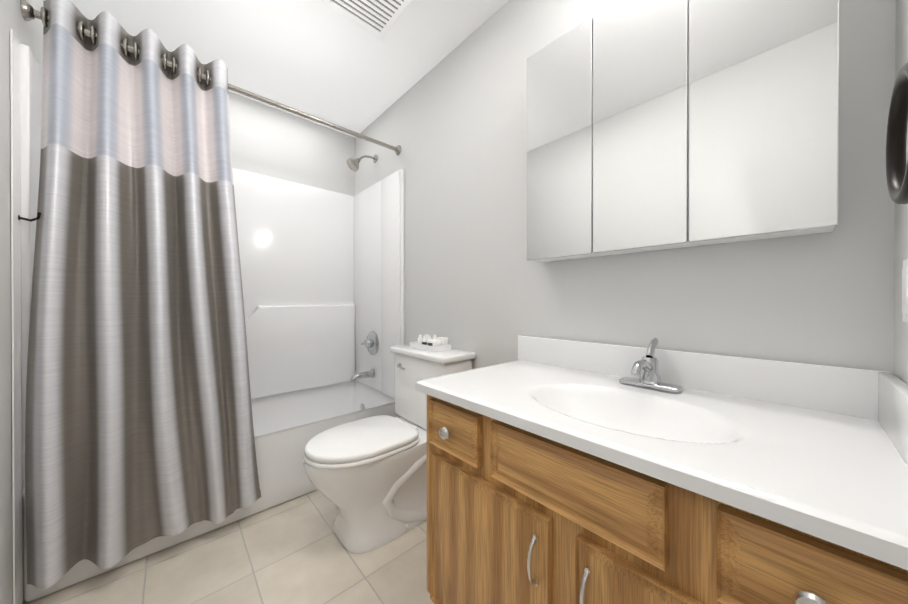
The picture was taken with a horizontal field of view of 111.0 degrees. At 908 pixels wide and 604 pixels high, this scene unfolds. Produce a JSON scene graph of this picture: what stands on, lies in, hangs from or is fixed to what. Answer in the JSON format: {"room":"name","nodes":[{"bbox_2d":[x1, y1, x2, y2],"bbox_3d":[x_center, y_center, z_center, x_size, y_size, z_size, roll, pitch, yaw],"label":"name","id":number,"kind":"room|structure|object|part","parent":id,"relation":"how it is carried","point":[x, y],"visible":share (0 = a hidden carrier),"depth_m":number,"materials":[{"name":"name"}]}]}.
{"room":"bathroom","nodes":[
{"label":"bathroom","id":0,"kind":"room"},
{"bbox_2d":[0,0,44,603],"bbox_3d":[-1.111,-0.168,0.585,0.100,2.400,2.830,0,0,-42],"label":"wall","id":1,"kind":"structure","parent":0,"point":[29,34],"depth_m":0.97,"materials":[{"name":"white paint"}]},
{"bbox_2d":[18,212,40,221],"bbox_3d":[-1.427,-0.286,1.048,0.052,0.038,0.024,0,0,-42],"label":"hook","id":2,"kind":"object","parent":1,"relation":"attached to","point":[33,219],"visible":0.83,"depth_m":1.05,"materials":[{"name":"black metal"}]},
{"bbox_2d":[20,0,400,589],"bbox_3d":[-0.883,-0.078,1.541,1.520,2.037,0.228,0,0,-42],"label":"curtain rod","id":3,"kind":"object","parent":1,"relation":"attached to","point":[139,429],"visible":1,"depth_m":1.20,"materials":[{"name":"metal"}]},
{"bbox_2d":[25,0,260,589],"bbox_3d":[-1.183,-0.077,1.270,0.671,2.037,0.229,0,0,-42],"label":"curtain","id":4,"kind":"object","parent":3,"relation":"hanging from","point":[139,429],"depth_m":1.20,"materials":[{"name":"fabric"}]},
{"bbox_2d":[23,489,433,603],"bbox_3d":[-0.510,1.055,1.133,1.720,0.050,2.830,0,0,-42],"label":"floor","id":5,"kind":"structure","parent":0,"point":[294,551],"depth_m":1.20,"materials":[{"name":"tile"}]},
{"bbox_2d":[10,29,403,603],"bbox_3d":[-1.120,-0.037,1.803,1.515,2.129,0.807,0,0,-42],"label":"bathtub","id":6,"kind":"object","parent":5,"relation":"on","point":[322,272],"visible":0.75,"depth_m":2.15,"materials":[{"name":"white plastic"}]},
{"bbox_2d":[350,331,378,409],"bbox_3d":[-0.671,0.514,2.273,0.177,0.595,0.181,0,0,-42],"label":"faucet","id":7,"kind":"object","parent":6,"relation":"on","point":[371,343],"depth_m":2.31,"materials":[{"name":"silver metal"}]},
{"bbox_2d":[303,344,475,553],"bbox_3d":[-0.323,0.648,1.496,0.744,0.790,0.480,0,0,-42],"label":"toilet","id":8,"kind":"object","parent":5,"relation":"on","point":[367,477],"visible":0.88,"depth_m":1.35,"materials":[{"name":"white ceramic"}]},
{"bbox_3d":[-0.415,0.622,1.412,0.486,0.044,0.372,0,0,-42],"label":"seat","id":9,"kind":"part","parent":8,"relation":"part of","materials":[{"name":"white plastic"}]},
{"bbox_2d":[410,334,450,351],"bbox_3d":[-0.129,0.215,1.677,0.120,0.072,0.210,0,0,-42],"label":"tray","id":10,"kind":"object","parent":8,"relation":"on","point":[426,342],"visible":1,"depth_m":1.62,"materials":[{"name":"white plastic"}]},
{"bbox_3d":[-0.128,0.269,1.671,0.218,0.033,0.480,0,0,-42],"label":"lid","id":11,"kind":"part","parent":8,"relation":"part of","materials":[{"name":"white ceramic"}]},
{"bbox_3d":[-0.122,0.465,1.677,0.199,0.358,0.450,0,0,-42],"label":"tank","id":12,"kind":"part","parent":8,"relation":"part of","materials":[{"name":"white ceramic"}]},
{"bbox_2d":[415,335,907,603],"bbox_3d":[0.397,0.570,0.824,0.580,0.921,0.952,0,0,-42],"label":"bathroom vanity","id":13,"kind":"object","parent":5,"relation":"on","point":[562,471],"visible":1,"depth_m":0.63,"materials":[{"name":"brown wood"}]},
{"bbox_3d":[-0.002,0.367,0.896,0.019,0.133,0.206,0,0,-42],"label":"drawer","id":14,"kind":"part","parent":13,"relation":"part of","materials":[{"name":"brown wood"}]},
{"bbox_3d":[0.069,0.690,0.818,0.019,0.452,0.406,0,0,-42],"label":"door","id":15,"kind":"part","parent":13,"relation":"part of","materials":[{"name":"brown wood"}]},
{"bbox_3d":[0.223,0.367,0.647,0.019,0.136,0.371,0,0,-42],"label":"drawer","id":16,"kind":"part","parent":13,"relation":"part of","materials":[{"name":"brown wood"}]},
{"bbox_3d":[0.380,0.691,0.474,0.019,0.452,0.400,0,0,-42],"label":"door","id":17,"kind":"part","parent":13,"relation":"part of","materials":[{"name":"brown wood"}]},
{"bbox_2d":[619,338,683,393],"bbox_3d":[0.501,0.242,0.851,0.325,0.266,0.156,0,0,-42],"label":"faucet","id":18,"kind":"object","parent":13,"relation":"on","point":[650,370],"depth_m":0.92,"materials":[{"name":"silver metal"}]},
{"bbox_3d":[0.453,0.369,0.393,0.019,0.133,0.185,0,0,-42],"label":"drawer","id":19,"kind":"part","parent":13,"relation":"part of","materials":[{"name":"brown wood"}]},
{"bbox_2d":[71,0,508,136],"bbox_3d":[-0.510,-1.395,1.125,1.720,0.050,2.830,0,0,-42],"label":"ceiling","id":20,"kind":"structure","parent":0,"point":[318,59],"depth_m":1.66,"materials":[{"name":"white paint"}]},
{"bbox_2d":[321,0,411,38],"bbox_3d":[-0.387,-1.353,1.391,0.300,0.034,0.300,0,0,-42],"label":"air vent","id":21,"kind":"object","parent":20,"relation":"attached to","point":[377,18],"visible":0.98,"depth_m":1.44,"materials":[{"name":"white plastic"}]},
{"bbox_2d":[228,91,354,195],"bbox_3d":[-1.426,-0.173,2.141,1.520,2.400,0.100,0,0,-42],"label":"wall","id":22,"kind":"structure","parent":0,"point":[267,140],"depth_m":2.27,"materials":[{"name":"white paint"}]},
{"bbox_2d":[355,0,895,373],"bbox_3d":[0.091,-0.172,1.672,0.100,2.400,2.830,0,0,-42],"label":"wall","id":23,"kind":"structure","parent":0,"point":[453,124],"depth_m":1.16,"materials":[{"name":"white paint"}]},
{"bbox_2d":[527,0,839,261],"bbox_3d":[0.580,-0.549,0.963,0.117,0.780,0.763,0,0,-42],"label":"upper cabinet","id":24,"kind":"object","parent":23,"relation":"attached to","point":[652,125],"visible":1,"depth_m":0.84,"materials":[{"name":"white"}]},
{"bbox_2d":[518,335,907,465],"bbox_3d":[0.407,0.201,0.832,0.552,0.109,0.952,0,0,-42],"label":"backsplash","id":25,"kind":"structure","parent":23,"relation":"attached to","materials":[{"name":"white stone"}]},
{"bbox_2d":[894,0,907,383],"bbox_3d":[0.405,-0.167,0.116,1.520,2.400,0.100,0,0,-42],"label":"wall","id":26,"kind":"structure","parent":0,"point":[900,256],"depth_m":0.62,"materials":[{"name":"white paint"}]},
{"bbox_2d":[886,62,907,203],"bbox_3d":[0.576,-0.222,0.374,0.169,0.198,0.053,0,0,-42],"label":"towel ring","id":27,"kind":"object","parent":26,"relation":"attached to","point":[896,165],"visible":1,"depth_m":0.42,"materials":[{"name":"black metal"}]},
{"bbox_2d":[902,259,907,322],"bbox_3d":[0.813,-0.020,0.559,0.070,0.115,0.008,0,0,-42],"label":"switch plate","id":28,"kind":"object","parent":26,"relation":"attached to","point":[905,290],"visible":1,"depth_m":0.56,"materials":[{"name":"white plastic"}]}
]}

